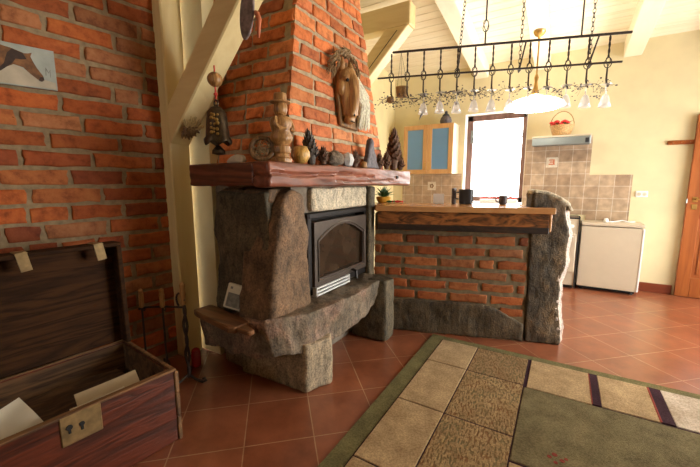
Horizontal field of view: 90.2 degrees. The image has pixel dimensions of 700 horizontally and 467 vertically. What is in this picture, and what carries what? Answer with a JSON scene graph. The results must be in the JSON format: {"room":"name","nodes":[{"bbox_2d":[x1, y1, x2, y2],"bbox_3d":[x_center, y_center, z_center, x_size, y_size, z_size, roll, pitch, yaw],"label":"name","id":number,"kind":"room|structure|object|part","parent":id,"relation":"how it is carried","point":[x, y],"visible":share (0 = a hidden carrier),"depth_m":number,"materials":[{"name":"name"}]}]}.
{"room":"traditional dwelling","nodes":[
{"label":"traditional dwelling","id":0,"kind":"room"},
{"bbox_2d":[0,0,177,379],"bbox_3d":[-2.556,-0.705,0.829,0.276,3.656,3.979,6,10,37],"label":"wall","id":1,"kind":"structure","parent":0,"point":[82,162],"depth_m":2.03,"materials":[{"name":"brick"}]},
{"bbox_2d":[0,41,57,90],"bbox_3d":[-1.686,-0.839,1.723,0.018,0.212,0.365,6,10,37],"label":"horse painting","id":2,"kind":"object","parent":1,"relation":"attached to","point":[20,65],"visible":1,"depth_m":1.77},
{"bbox_2d":[181,117,203,139],"bbox_3d":[-1.035,-0.688,2.291,0.122,0.140,0.164,5,10,31],"label":"dried flower","id":3,"kind":"object","parent":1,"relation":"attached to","point":[190,129],"visible":1,"depth_m":2.28,"materials":[{"name":"brown plant"}]},
{"bbox_2d":[152,0,262,355],"bbox_3d":[-0.553,-0.653,1.986,1.585,3.220,0.145,5,10,31],"label":"wooden beam","id":4,"kind":"structure","parent":1,"relation":"attached to","point":[186,93],"depth_m":2.27,"materials":[{"name":"beige paint"}]},
{"bbox_3d":[-1.190,-0.709,2.369,0.095,3.220,0.145,5,10,31],"label":"post","id":5,"kind":"part","parent":4,"relation":"part of","materials":[{"name":"beige paint"}]},
{"bbox_2d":[240,0,254,39],"bbox_3d":[-0.529,-1.165,1.791,0.107,0.313,0.015,5,10,31],"label":"oval","id":6,"kind":"object","parent":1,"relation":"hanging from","point":[247,7],"visible":1,"depth_m":1.79,"materials":[{"name":"metal"}]},
{"bbox_2d":[254,10,261,37],"bbox_3d":[-0.474,-1.073,1.788,0.032,0.139,0.067,-4,9,-28],"label":"hook","id":7,"kind":"object","parent":6,"relation":"attached to","point":[256,13],"visible":1,"depth_m":1.77,"materials":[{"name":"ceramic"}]},
{"bbox_2d":[180,0,394,353],"bbox_3d":[-0.160,-1.100,4.077,0.510,3.500,3.880,5,10,31],"label":"wall","id":8,"kind":"structure","parent":0,"point":[194,13],"depth_m":2.48,"materials":[{"name":"paint"}]},
{"bbox_2d":[361,0,414,84],"bbox_3d":[0.183,-0.768,3.760,0.969,2.935,0.142,5,10,31],"label":"beam","id":9,"kind":"structure","parent":8,"relation":"attached to","point":[393,24],"depth_m":3.42,"materials":[{"name":"beige paint"}]},
{"bbox_2d":[132,270,699,466],"bbox_3d":[0.678,1.098,1.482,6.200,0.100,8.140,5,10,31],"label":"floor","id":10,"kind":"structure","parent":0,"point":[233,418],"depth_m":2.29,"materials":[{"name":"tile"}]},
{"bbox_2d":[0,241,182,466],"bbox_3d":[-1.571,0.618,1.151,0.596,0.945,1.713,6,10,36],"label":"wooden chest","id":11,"kind":"object","parent":10,"relation":"on","point":[57,303],"visible":1,"depth_m":1.65,"materials":[{"name":"red wood"}]},
{"bbox_3d":[-1.769,0.421,1.263,0.112,0.567,1.703,6,10,36],"label":"chest lid","id":12,"kind":"part","parent":11,"relation":"part of","materials":[{"name":"brown wood"}]},
{"bbox_2d":[23,368,124,420],"bbox_3d":[-1.382,0.917,1.453,0.519,0.252,0.971,6,10,36],"label":"kindling","id":13,"kind":"object","parent":11,"relation":"in","point":[55,402],"visible":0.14,"depth_m":1.66,"materials":[{"name":"brown wood"}]},
{"bbox_2d":[0,398,43,439],"bbox_3d":[-1.310,0.742,1.349,0.168,0.127,0.136,3,9,17],"label":"paper sheet","id":14,"kind":"object","parent":13,"relation":"on","point":[17,416],"visible":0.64,"depth_m":1.37,"materials":[{"name":"beige paper"}]},
{"bbox_2d":[69,386,123,409],"bbox_3d":[-1.077,0.738,1.508,0.090,0.054,0.202,8,11,43],"label":"newspaper","id":15,"kind":"object","parent":13,"relation":"on","point":[123,386],"visible":0.08,"depth_m":1.53,"materials":[{"name":"paper"}]},
{"bbox_2d":[74,370,139,405],"bbox_3d":[-1.092,0.727,1.587,0.245,0.093,0.132,-8,11,-42],"label":"cardboard sheet","id":16,"kind":"object","parent":15,"relation":"on","point":[129,378],"visible":0.51,"depth_m":1.61,"materials":[{"name":"cardboard"}]},
{"bbox_3d":[-1.058,0.753,1.378,0.006,0.121,0.136,6,10,36],"label":"lock plate","id":17,"kind":"part","parent":11,"relation":"part of","materials":[{"name":"gold metal"}]},
{"bbox_2d":[138,282,206,383],"bbox_3d":[-1.132,0.612,2.212,0.473,0.649,0.216,5,10,31],"label":"stand","id":18,"kind":"object","parent":10,"relation":"on","point":[182,292],"visible":0.94,"depth_m":2.17,"materials":[{"name":"metal"}]},
{"bbox_2d":[138,289,146,350],"bbox_3d":[-1.329,0.609,2.256,0.049,0.516,0.032,5,10,31],"label":"fireplace poker","id":19,"kind":"object","parent":18,"relation":"hanging from","point":[140,291],"visible":0.92,"depth_m":2.24,"materials":[{"name":"black metal"}]},
{"bbox_3d":[-1.336,0.415,2.232,0.032,0.125,0.032,5,10,31],"label":"handle","id":20,"kind":"part","parent":19,"relation":"part of","materials":[{"name":"brown wood"}]},
{"bbox_3d":[-1.325,0.666,2.262,0.040,0.401,0.013,5,10,31],"label":"rod","id":21,"kind":"part","parent":19,"relation":"part of","materials":[{"name":"metal"}]},
{"bbox_2d":[158,288,169,364],"bbox_3d":[-1.175,0.617,2.210,0.084,0.560,0.032,5,10,31],"label":"shovel","id":22,"kind":"object","parent":18,"relation":"hanging from","point":[161,290],"visible":0.94,"depth_m":2.19,"materials":[{"name":"black metal"}]},
{"bbox_3d":[-1.175,0.402,2.179,0.032,0.125,0.032,5,10,31],"label":"handle","id":23,"kind":"part","parent":22,"relation":"part of","materials":[{"name":"brown wood"}]},
{"bbox_3d":[-1.173,0.642,2.213,0.017,0.380,0.013,5,10,31],"label":"rod","id":24,"kind":"part","parent":22,"relation":"part of","materials":[{"name":"metal"}]},
{"bbox_3d":[-1.024,0.371,2.136,0.036,0.150,0.036,5,10,31],"label":"handle","id":25,"kind":"part","parent":18,"relation":"part of","materials":[{"name":"brown wood"}]},
{"bbox_3d":[-1.022,0.674,2.183,0.045,0.482,0.025,5,10,31],"label":"post","id":26,"kind":"part","parent":18,"relation":"part of","materials":[{"name":"metal"}]},
{"bbox_2d":[191,347,200,366],"bbox_3d":[-1.059,0.848,2.401,0.060,0.128,0.060,5,10,31],"label":"candle jar","id":27,"kind":"object","parent":10,"relation":"on","point":[195,352],"visible":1,"depth_m":2.38,"materials":[{"name":"red glass"}]},
{"bbox_3d":[-1.059,0.800,2.393,0.060,0.030,0.060,5,10,31],"label":"lid","id":28,"kind":"part","parent":27,"relation":"part of","materials":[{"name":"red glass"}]},
{"bbox_2d":[189,0,409,392],"bbox_3d":[-0.341,-0.882,2.760,1.324,3.460,1.925,6,10,35],"label":"fireplace","id":29,"kind":"object","parent":10,"relation":"on","point":[298,239],"visible":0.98,"depth_m":2.22,"materials":[{"name":"stone"}]},
{"bbox_2d":[204,65,231,154],"bbox_3d":[-0.762,-0.700,1.992,0.156,0.491,0.156,5,10,31],"label":"bell","id":30,"kind":"object","parent":29,"relation":"hanging from","point":[217,128],"visible":1,"depth_m":1.96,"materials":[{"name":"brown metal"}]},
{"bbox_3d":[-0.762,-0.846,1.971,0.020,0.195,0.020,1,8,9],"label":"cord","id":31,"kind":"part","parent":30,"relation":"part of","materials":[{"name":"red fabric"}]},
{"bbox_2d":[194,305,253,335],"bbox_3d":[-0.729,0.508,2.040,0.528,0.045,0.132,7,11,39],"label":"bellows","id":32,"kind":"object","parent":29,"relation":"on","point":[226,321],"visible":1,"depth_m":2.01,"materials":[{"name":"brown wood"}]},
{"bbox_3d":[-0.561,0.531,1.912,0.102,0.030,0.068,5,10,31],"label":"handle","id":33,"kind":"part","parent":32,"relation":"part of","materials":[{"name":"brown wood"}]},
{"bbox_2d":[223,282,241,310],"bbox_3d":[-0.686,0.385,2.114,0.160,0.169,0.072,3,9,17],"label":"packet","id":34,"kind":"object","parent":29,"relation":"on","point":[231,301],"visible":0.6,"depth_m":2.10,"materials":[{"name":"paper"}]},
{"bbox_2d":[225,292,239,308],"bbox_3d":[-0.698,0.403,2.096,0.108,0.094,0.024,3,9,17],"label":"picture","id":35,"kind":"object","parent":34,"relation":"attached to","point":[232,300],"depth_m":2.10},
{"bbox_2d":[227,154,245,162],"bbox_3d":[-0.639,-0.419,1.961,0.128,0.050,0.039,4,9,25],"label":"shell","id":36,"kind":"object","parent":29,"relation":"on","point":[238,158],"visible":0.91,"depth_m":1.94,"materials":[{"name":"beige"}]},
{"bbox_2d":[248,135,274,160],"bbox_3d":[-0.473,-0.458,1.880,0.145,0.142,0.053,-1,8,-9],"label":"decorative plate","id":37,"kind":"object","parent":29,"relation":"on","point":[270,154],"visible":0.98,"depth_m":1.87,"materials":[{"name":"brown wood"}]},
{"bbox_2d":[269,92,294,161],"bbox_3d":[-0.364,-0.570,1.891,0.144,0.366,0.136,-4,9,-25],"label":"figurine","id":38,"kind":"object","parent":29,"relation":"on","point":[281,125],"visible":0.96,"depth_m":1.85,"materials":[{"name":"brown wood"}]},
{"bbox_2d":[291,145,309,163],"bbox_3d":[-0.288,-0.459,2.032,0.112,0.104,0.109,5,10,31],"label":"ball","id":39,"kind":"object","parent":29,"relation":"on","point":[299,154],"visible":0.93,"depth_m":2.00,"materials":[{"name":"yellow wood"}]},
{"bbox_2d":[302,128,319,164],"bbox_3d":[-0.245,-0.530,2.127,0.121,0.220,0.110,5,10,31],"label":"pine cone","id":40,"kind":"object","parent":29,"relation":"on","point":[309,140],"visible":0.86,"depth_m":2.10,"materials":[{"name":"grey plant"}]},
{"bbox_2d":[316,146,329,164],"bbox_3d":[-0.172,-0.504,2.236,0.083,0.131,0.086,5,10,31],"label":"pine cone","id":41,"kind":"object","parent":29,"relation":"on","point":[322,157],"visible":0.99,"depth_m":2.22,"materials":[{"name":"brown plant"}]},
{"bbox_2d":[312,274,349,296],"bbox_3d":[-0.126,0.360,2.463,0.046,0.063,0.416,5,10,31],"label":"grille","id":42,"kind":"object","parent":29,"relation":"attached to","point":[330,286],"depth_m":2.43,"materials":[{"name":"metal"}]},
{"bbox_2d":[326,150,343,165],"bbox_3d":[-0.103,-0.503,2.349,0.116,0.114,0.156,5,10,31],"label":"stone","id":43,"kind":"object","parent":29,"relation":"on","point":[336,158],"visible":0.83,"depth_m":2.31,"materials":[{"name":"grey stone"}]},
{"bbox_3d":[-0.070,0.097,2.555,0.048,0.430,0.684,5,10,31],"label":"fire door","id":44,"kind":"part","parent":29,"relation":"part of","materials":[{"name":"metal"}]},
{"bbox_3d":[-0.079,0.092,2.560,0.008,0.342,0.588,5,10,31],"label":"door glass","id":45,"kind":"part","parent":29,"relation":"part of","materials":[{"name":"black glass"}]},
{"bbox_3d":[-0.046,0.094,2.540,0.012,0.380,0.624,5,10,31],"label":"door moulding","id":46,"kind":"part","parent":29,"relation":"part of","materials":[{"name":"metal"}]},
{"bbox_2d":[326,46,369,131],"bbox_3d":[0.016,-1.072,2.599,0.204,0.577,0.523,5,10,31],"label":"carving","id":47,"kind":"object","parent":29,"relation":"attached to","point":[352,99],"visible":1,"depth_m":2.50,"materials":[{"name":"brown wood"}]},
{"bbox_2d":[343,152,353,166],"bbox_3d":[-0.018,-0.520,2.463,0.097,0.108,0.101,5,10,31],"label":"stone","id":48,"kind":"object","parent":29,"relation":"on","point":[348,157],"visible":0.78,"depth_m":2.43,"materials":[{"name":"white stone"}]},
{"bbox_3d":[0.037,0.301,2.665,0.055,0.078,0.024,5,10,31],"label":"door handle","id":49,"kind":"part","parent":29,"relation":"part of","materials":[{"name":"metal"}]},
{"bbox_2d":[352,149,360,166],"bbox_3d":[0.036,-0.552,2.557,0.089,0.137,0.092,5,10,31],"label":"pine cone","id":50,"kind":"object","parent":29,"relation":"on","point":[356,162],"visible":0.81,"depth_m":2.54,"materials":[{"name":"brown plant"}]},
{"bbox_2d":[360,161,366,167],"bbox_3d":[0.102,-0.522,2.652,0.060,0.050,0.060,5,10,31],"label":"shell","id":51,"kind":"object","parent":29,"relation":"on","point":[363,164],"visible":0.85,"depth_m":2.63,"materials":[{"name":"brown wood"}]},
{"bbox_2d":[364,138,378,168],"bbox_3d":[0.167,-0.634,2.780,0.059,0.240,0.216,5,10,31],"label":"stone","id":52,"kind":"object","parent":29,"relation":"on","point":[370,159],"visible":0.81,"depth_m":2.74,"materials":[{"name":"stone"}]},
{"bbox_2d":[376,153,384,168],"bbox_3d":[0.245,-0.603,2.902,0.099,0.139,0.096,-4,9,-25],"label":"pine cone","id":53,"kind":"object","parent":29,"relation":"on","point":[380,161],"visible":0.84,"depth_m":2.88,"materials":[{"name":"brown plant"}]},
{"bbox_2d":[383,151,391,168],"bbox_3d":[0.312,-0.626,2.985,0.089,0.158,0.092,-5,10,-30],"label":"pine cone","id":54,"kind":"object","parent":29,"relation":"on","point":[386,157],"visible":0.91,"depth_m":2.97,"materials":[{"name":"brown plant"}]},
{"bbox_2d":[386,127,401,169],"bbox_3d":[0.390,-0.758,3.119,0.163,0.383,0.155,5,10,31],"label":"pine cone","id":55,"kind":"object","parent":29,"relation":"on","point":[393,147],"visible":0.94,"depth_m":3.08,"materials":[{"name":"brown plant"}]},
{"bbox_2d":[397,156,404,170],"bbox_3d":[0.466,-0.659,3.237,0.100,0.151,0.091,2,9,16],"label":"pine cone","id":56,"kind":"object","parent":29,"relation":"on","point":[401,163],"visible":0.78,"depth_m":3.22,"materials":[{"name":"brown plant"}]},
{"bbox_2d":[374,189,572,344],"bbox_3d":[0.962,0.244,2.873,1.517,1.211,0.219,2,9,13],"label":"kitchen island","id":57,"kind":"object","parent":10,"relation":"on","point":[504,286],"depth_m":2.78,"materials":[{"name":"granite"},{"name":"brick"},{"name":"wood"}]},
{"bbox_2d":[375,202,555,233],"bbox_3d":[0.538,-0.153,2.987,2.060,0.193,0.475,2,9,13],"label":"countertop","id":58,"kind":"structure","parent":57,"relation":"on","point":[488,218],"depth_m":2.69,"materials":[{"name":"brown wood"}]},
{"bbox_2d":[375,186,393,202],"bbox_3d":[0.303,-0.366,3.213,0.215,0.162,0.162,-4,9,-27],"label":"potted plant","id":59,"kind":"object","parent":58,"relation":"on","point":[384,193],"visible":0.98,"depth_m":3.19,"materials":[{"name":"green plant"}]},
{"bbox_3d":[0.309,-0.315,3.230,0.136,0.055,0.134,5,10,31],"label":"pot","id":60,"kind":"part","parent":59,"relation":"part of","materials":[{"name":"yellow ceramic"}]},
{"bbox_2d":[433,194,443,203],"bbox_3d":[0.774,-0.303,3.050,0.090,0.085,0.050,2,9,13],"label":"napkin holder","id":61,"kind":"object","parent":58,"relation":"on","point":[437,198],"visible":1,"depth_m":3.03,"materials":[{"name":"white plastic"}]},
{"bbox_2d":[451,188,456,203],"bbox_3d":[0.908,-0.328,3.046,0.026,0.135,0.070,5,10,31],"label":"tin","id":62,"kind":"object","parent":58,"relation":"on","point":[453,200],"visible":0.98,"depth_m":3.02,"materials":[{"name":"metal"}]},
{"bbox_2d":[455,189,473,203],"bbox_3d":[0.995,-0.317,3.005,0.133,0.125,0.134,-5,10,-31],"label":"mug","id":63,"kind":"object","parent":58,"relation":"on","point":[466,196],"visible":0.99,"depth_m":2.96,"materials":[{"name":"black ceramic"}]},
{"bbox_2d":[495,195,507,203],"bbox_3d":[1.285,-0.286,2.964,0.094,0.075,0.067,5,10,31],"label":"mug","id":64,"kind":"object","parent":58,"relation":"on","point":[502,198],"visible":1,"depth_m":2.94,"materials":[{"name":"ceramic"}]},
{"bbox_2d":[318,334,699,466],"bbox_3d":[0.935,1.133,0.833,2.588,0.017,3.300,5,10,31],"label":"rug","id":65,"kind":"object","parent":10,"relation":"on","point":[455,403],"visible":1,"depth_m":1.85,"materials":[{"name":"beige carpet"}]},
{"bbox_2d":[562,215,580,287],"bbox_3d":[2.481,0.198,4.342,0.575,0.855,0.388,5,10,31],"label":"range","id":66,"kind":"object","parent":10,"relation":"on","point":[569,279],"visible":0.3,"depth_m":4.09,"materials":[{"name":"white metal"}]},
{"bbox_3d":[2.404,0.213,4.222,0.540,0.460,0.015,5,10,31],"label":"oven door","id":67,"kind":"part","parent":66,"relation":"part of","materials":[{"name":"white metal"}]},
{"bbox_2d":[570,215,578,218],"bbox_3d":[2.494,-0.214,4.309,0.570,0.020,0.330,5,10,31],"label":"cooktop","id":68,"kind":"object","parent":66,"relation":"in","point":[571,216],"depth_m":4.12,"materials":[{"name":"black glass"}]},
{"bbox_2d":[576,220,645,294],"bbox_3d":[3.020,0.261,4.097,0.576,0.800,0.358,5,10,31],"label":"fridge","id":69,"kind":"object","parent":10,"relation":"on","point":[610,253],"visible":1,"depth_m":3.95,"materials":[{"name":"white metal"}]},
{"bbox_2d":[603,218,634,222],"bbox_3d":[3.080,-0.150,3.988,0.335,0.046,0.062,1,8,9],"label":"power cable","id":70,"kind":"object","parent":69,"relation":"on","point":[605,219],"visible":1,"depth_m":3.99,"materials":[{"name":"white plastic"}]},
{"bbox_3d":[3.180,0.301,3.824,0.016,0.700,0.044,5,10,31],"label":"edge trim","id":71,"kind":"part","parent":69,"relation":"part of","materials":[{"name":"white plastic"}]},
{"bbox_2d":[360,0,699,79],"bbox_3d":[0.509,-2.269,0.807,6.300,1.170,7.944,5,10,31],"label":"ceiling","id":72,"kind":"structure","parent":0,"point":[431,30],"depth_m":3.69,"materials":[{"name":"white wood"}]},
{"bbox_2d":[377,0,632,97],"bbox_3d":[1.065,-1.648,2.539,1.720,1.222,0.140,2,9,14],"label":"glass rack","id":73,"kind":"object","parent":72,"relation":"hanging from","point":[461,46],"visible":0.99,"depth_m":2.52,"materials":[{"name":"metal"}]},
{"bbox_2d":[387,96,393,103],"bbox_3d":[0.318,-1.053,2.750,0.060,0.050,0.060,5,10,31],"label":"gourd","id":74,"kind":"object","parent":73,"relation":"attached to","point":[389,100],"visible":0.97,"depth_m":2.73,"materials":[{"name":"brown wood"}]},
{"bbox_3d":[0.324,-1.228,2.734,0.041,0.336,0.041,2,8,12],"label":"rod","id":75,"kind":"part","parent":73,"relation":"part of","materials":[{"name":"metal"}]},
{"bbox_2d":[396,53,406,97],"bbox_3d":[0.414,-1.250,2.761,0.104,0.327,0.102,5,10,31],"label":"hanging basket","id":76,"kind":"object","parent":73,"relation":"hanging from","point":[401,89],"visible":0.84,"depth_m":2.74,"materials":[{"name":"wicker"}]},
{"bbox_3d":[0.444,-1.224,2.705,0.041,0.336,0.041,2,8,12],"label":"rod","id":77,"kind":"part","parent":73,"relation":"part of","materials":[{"name":"metal"}]},
{"bbox_3d":[0.564,-1.220,2.676,0.041,0.336,0.041,2,8,12],"label":"rod","id":78,"kind":"part","parent":73,"relation":"part of","materials":[{"name":"metal"}]},
{"bbox_3d":[0.685,-1.216,2.648,0.041,0.336,0.041,2,8,12],"label":"rod","id":79,"kind":"part","parent":73,"relation":"part of","materials":[{"name":"metal"}]},
{"bbox_3d":[0.805,-1.212,2.619,0.041,0.336,0.041,2,8,12],"label":"rod","id":80,"kind":"part","parent":73,"relation":"part of","materials":[{"name":"metal"}]},
{"bbox_3d":[0.866,-1.741,2.625,0.092,1.062,0.021,1,8,4],"label":"chain","id":81,"kind":"part","parent":73,"relation":"part of","materials":[{"name":"metal"}]},
{"bbox_3d":[0.925,-1.208,2.591,0.041,0.336,0.041,2,8,12],"label":"rod","id":82,"kind":"part","parent":73,"relation":"part of","materials":[{"name":"metal"}]},
{"bbox_3d":[1.046,-1.203,2.562,0.041,0.336,0.041,2,8,12],"label":"rod","id":83,"kind":"part","parent":73,"relation":"part of","materials":[{"name":"metal"}]},
{"bbox_2d":[374,77,617,110],"bbox_3d":[1.020,-1.027,2.593,1.706,0.182,0.177,2,9,13],"label":"bead garland","id":84,"kind":"object","parent":73,"relation":"attached to","point":[575,86],"visible":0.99,"depth_m":2.62,"materials":[{"name":"dark metal wire"},{"name":"glass beads"}]},
{"bbox_3d":[1.166,-1.199,2.534,0.041,0.336,0.041,2,8,12],"label":"rod","id":85,"kind":"part","parent":73,"relation":"part of","materials":[{"name":"metal"}]},
{"bbox_3d":[1.267,-1.719,2.531,0.038,1.046,0.021,-5,9,-29],"label":"chain","id":86,"kind":"part","parent":73,"relation":"part of","materials":[{"name":"metal"}]},
{"bbox_3d":[1.286,-1.195,2.505,0.041,0.336,0.041,2,8,12],"label":"rod","id":87,"kind":"part","parent":73,"relation":"part of","materials":[{"name":"metal"}]},
{"bbox_3d":[1.407,-1.191,2.476,0.041,0.336,0.041,2,8,12],"label":"rod","id":88,"kind":"part","parent":73,"relation":"part of","materials":[{"name":"metal"}]},
{"bbox_3d":[1.527,-1.187,2.448,0.041,0.336,0.041,2,8,12],"label":"rod","id":89,"kind":"part","parent":73,"relation":"part of","materials":[{"name":"metal"}]},
{"bbox_3d":[1.647,-1.183,2.419,0.041,0.336,0.041,2,8,12],"label":"rod","id":90,"kind":"part","parent":73,"relation":"part of","materials":[{"name":"metal"}]},
{"bbox_3d":[1.717,-1.694,2.426,0.046,1.026,0.021,-2,9,-14],"label":"chain","id":91,"kind":"part","parent":73,"relation":"part of","materials":[{"name":"metal"}]},
{"bbox_3d":[1.768,-1.178,2.391,0.041,0.336,0.041,2,8,12],"label":"rod","id":92,"kind":"part","parent":73,"relation":"part of","materials":[{"name":"metal"}]},
{"bbox_2d":[504,29,566,112],"bbox_3d":[1.904,-1.653,3.556,0.570,0.762,0.570,5,10,31],"label":"pendant lamp","id":93,"kind":"object","parent":72,"relation":"hanging from","point":[529,105],"visible":0.97,"depth_m":3.49,"materials":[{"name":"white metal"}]},
{"bbox_3d":[1.904,-1.697,3.550,0.100,0.554,0.098,5,10,31],"label":"stem","id":94,"kind":"part","parent":93,"relation":"part of","materials":[{"name":"gold metal"}]},
{"bbox_3d":[1.904,-1.340,3.602,0.570,0.128,0.570,5,10,31],"label":"lamp shade","id":95,"kind":"part","parent":93,"relation":"part of","materials":[{"name":"white glass"}]},
{"bbox_2d":[393,30,699,293],"bbox_3d":[2.911,-0.985,4.324,5.520,3.200,0.300,5,10,31],"label":"wall","id":96,"kind":"structure","parent":0,"point":[655,101],"depth_m":3.98,"materials":[{"name":"beige paint"}]},
{"bbox_2d":[403,122,459,174],"bbox_3d":[1.151,-1.193,5.002,0.715,0.673,0.329,5,10,31],"label":"upper cabinet","id":97,"kind":"object","parent":96,"relation":"attached to","point":[432,148],"visible":0.93,"depth_m":4.87,"materials":[{"name":"brown wood"}]},
{"bbox_3d":[0.933,-1.191,4.988,0.234,0.553,0.006,5,10,31],"label":"glass panel","id":98,"kind":"part","parent":97,"relation":"part of","materials":[{"name":"blue glass"}]},
{"bbox_3d":[0.933,-1.191,4.988,0.354,0.673,0.019,5,10,31],"label":"door","id":99,"kind":"part","parent":97,"relation":"part of","materials":[{"name":"brown wood"}]},
{"bbox_3d":[1.238,-1.164,4.804,0.234,0.553,0.006,5,10,31],"label":"glass panel","id":100,"kind":"part","parent":97,"relation":"part of","materials":[{"name":"blue glass"}]},
{"bbox_3d":[1.239,-1.164,4.805,0.354,0.673,0.019,5,10,31],"label":"door","id":101,"kind":"part","parent":97,"relation":"part of","materials":[{"name":"brown wood"}]},
{"bbox_2d":[440,111,451,123],"bbox_3d":[1.331,-1.603,4.838,0.164,0.185,0.162,5,10,31],"label":"lidded jar","id":102,"kind":"object","parent":97,"relation":"on","point":[445,118],"visible":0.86,"depth_m":4.79,"materials":[{"name":"ceramic"}]},
{"bbox_2d":[428,182,435,189],"bbox_3d":[1.221,-0.710,5.213,0.124,0.124,0.006,5,10,31],"label":"tile","id":103,"kind":"structure","parent":96,"relation":"attached to","point":[431,185],"depth_m":5.21,"materials":[{"name":"beige tile"}]},
{"bbox_2d":[434,0,488,78],"bbox_3d":[-0.186,-2.216,1.405,0.165,1.224,7.549,5,10,31],"label":"beam","id":104,"kind":"structure","parent":96,"relation":"attached to","point":[452,12],"depth_m":3.66,"materials":[{"name":"beige paint"}]},
{"bbox_2d":[462,111,527,204],"bbox_3d":[1.989,-1.013,4.816,0.785,1.255,0.240,5,10,31],"label":"window","id":105,"kind":"structure","parent":96,"relation":"in","point":[469,121],"depth_m":4.87,"materials":[{"name":"brown wood"}]},
{"bbox_3d":[1.738,-1.368,4.943,0.044,0.180,0.069,2,9,16],"label":"handle","id":106,"kind":"part","parent":105,"relation":"part of","materials":[{"name":"metal"}]},
{"bbox_3d":[1.970,-0.408,4.874,0.775,0.040,0.170,5,10,31],"label":"sill","id":107,"kind":"part","parent":105,"relation":"part of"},
{"bbox_2d":[479,196,517,203],"bbox_3d":[2.037,-0.467,4.795,0.481,0.100,0.080,5,10,31],"label":"trough","id":108,"kind":"object","parent":105,"relation":"on","point":[513,200],"visible":0.7,"depth_m":4.79,"materials":[{"name":"white plastic"}]},
{"bbox_2d":[402,136,632,220],"bbox_3d":[2.030,-0.739,4.720,2.825,1.000,0.008,5,10,31],"label":"backsplash","id":109,"kind":"structure","parent":96,"relation":"attached to","point":[596,197],"depth_m":4.31,"materials":[{"name":"beige tile"}]},
{"bbox_2d":[525,0,550,69],"bbox_3d":[0.420,-2.163,1.040,0.165,1.224,7.549,5,10,31],"label":"beam","id":110,"kind":"structure","parent":96,"relation":"attached to","point":[537,11],"depth_m":3.42,"materials":[{"name":"beige paint"}]},
{"bbox_2d":[546,157,557,167],"bbox_3d":[2.532,-0.892,4.380,0.124,0.124,0.006,5,10,31],"label":"tile","id":111,"kind":"structure","parent":96,"relation":"attached to","point":[552,161],"depth_m":4.38,"materials":[{"name":"tile"}]},
{"bbox_2d":[532,133,591,146],"bbox_3d":[2.517,-1.102,4.172,0.598,0.113,0.321,5,10,31],"label":"range hood","id":112,"kind":"object","parent":96,"relation":"attached to","point":[572,139],"visible":1,"depth_m":4.04,"materials":[{"name":"metal"}]},
{"bbox_2d":[549,111,574,135],"bbox_3d":[2.496,-1.294,4.108,0.257,0.284,0.251,5,10,31],"label":"flower basket","id":113,"kind":"object","parent":112,"relation":"on","point":[564,127],"visible":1,"depth_m":4.04,"materials":[{"name":"wicker"}]},
{"bbox_3d":[2.497,-1.348,4.100,0.254,0.174,0.010,5,10,31],"label":"handle","id":114,"kind":"part","parent":113,"relation":"part of","materials":[{"name":"wicker"}]},
{"bbox_3d":[2.520,-1.149,4.171,0.598,0.020,0.306,5,10,31],"label":"plate","id":115,"kind":"part","parent":112,"relation":"part of","materials":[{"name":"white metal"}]},
{"bbox_2d":[635,191,647,196],"bbox_3d":[3.315,-0.447,3.967,0.110,0.070,0.017,5,10,31],"label":"wall socket","id":116,"kind":"object","parent":96,"relation":"attached to","point":[638,193],"visible":1,"depth_m":3.96,"materials":[{"name":"white plastic"}]},
{"bbox_2d":[623,0,665,56],"bbox_3d":[1.168,-2.097,0.590,0.165,1.224,7.549,5,10,31],"label":"beam","id":117,"kind":"structure","parent":96,"relation":"attached to","point":[646,15],"depth_m":3.32,"materials":[{"name":"beige paint"}]},
{"bbox_2d":[638,282,671,293],"bbox_3d":[3.427,0.619,4.054,0.460,0.105,0.016,5,10,31],"label":"baseboard","id":118,"kind":"structure","parent":96,"relation":"attached to","point":[643,286],"depth_m":4.00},
{"bbox_2d":[667,140,693,144],"bbox_3d":[3.548,-0.976,3.727,0.235,0.045,0.051,5,10,31],"label":"board","id":119,"kind":"object","parent":96,"relation":"attached to","point":[674,142],"visible":0.98,"depth_m":3.74,"materials":[{"name":"orange wood"}]},
{"bbox_2d":[673,114,699,298],"bbox_3d":[3.943,-0.244,3.545,0.802,1.951,0.098,5,10,31],"label":"door","id":120,"kind":"structure","parent":96,"relation":"in","point":[687,279],"depth_m":3.77,"materials":[{"name":"orange wood"}]},
{"bbox_3d":[3.667,-0.322,3.712,0.045,0.135,0.004,5,10,31],"label":"lock plate","id":121,"kind":"part","parent":120,"relation":"part of","materials":[{"name":"gold metal"}]},
{"bbox_3d":[3.961,0.188,3.628,0.572,0.660,0.026,5,10,31],"label":"panel","id":122,"kind":"part","parent":120,"relation":"part of","materials":[{"name":"orange wood"}]}
]}

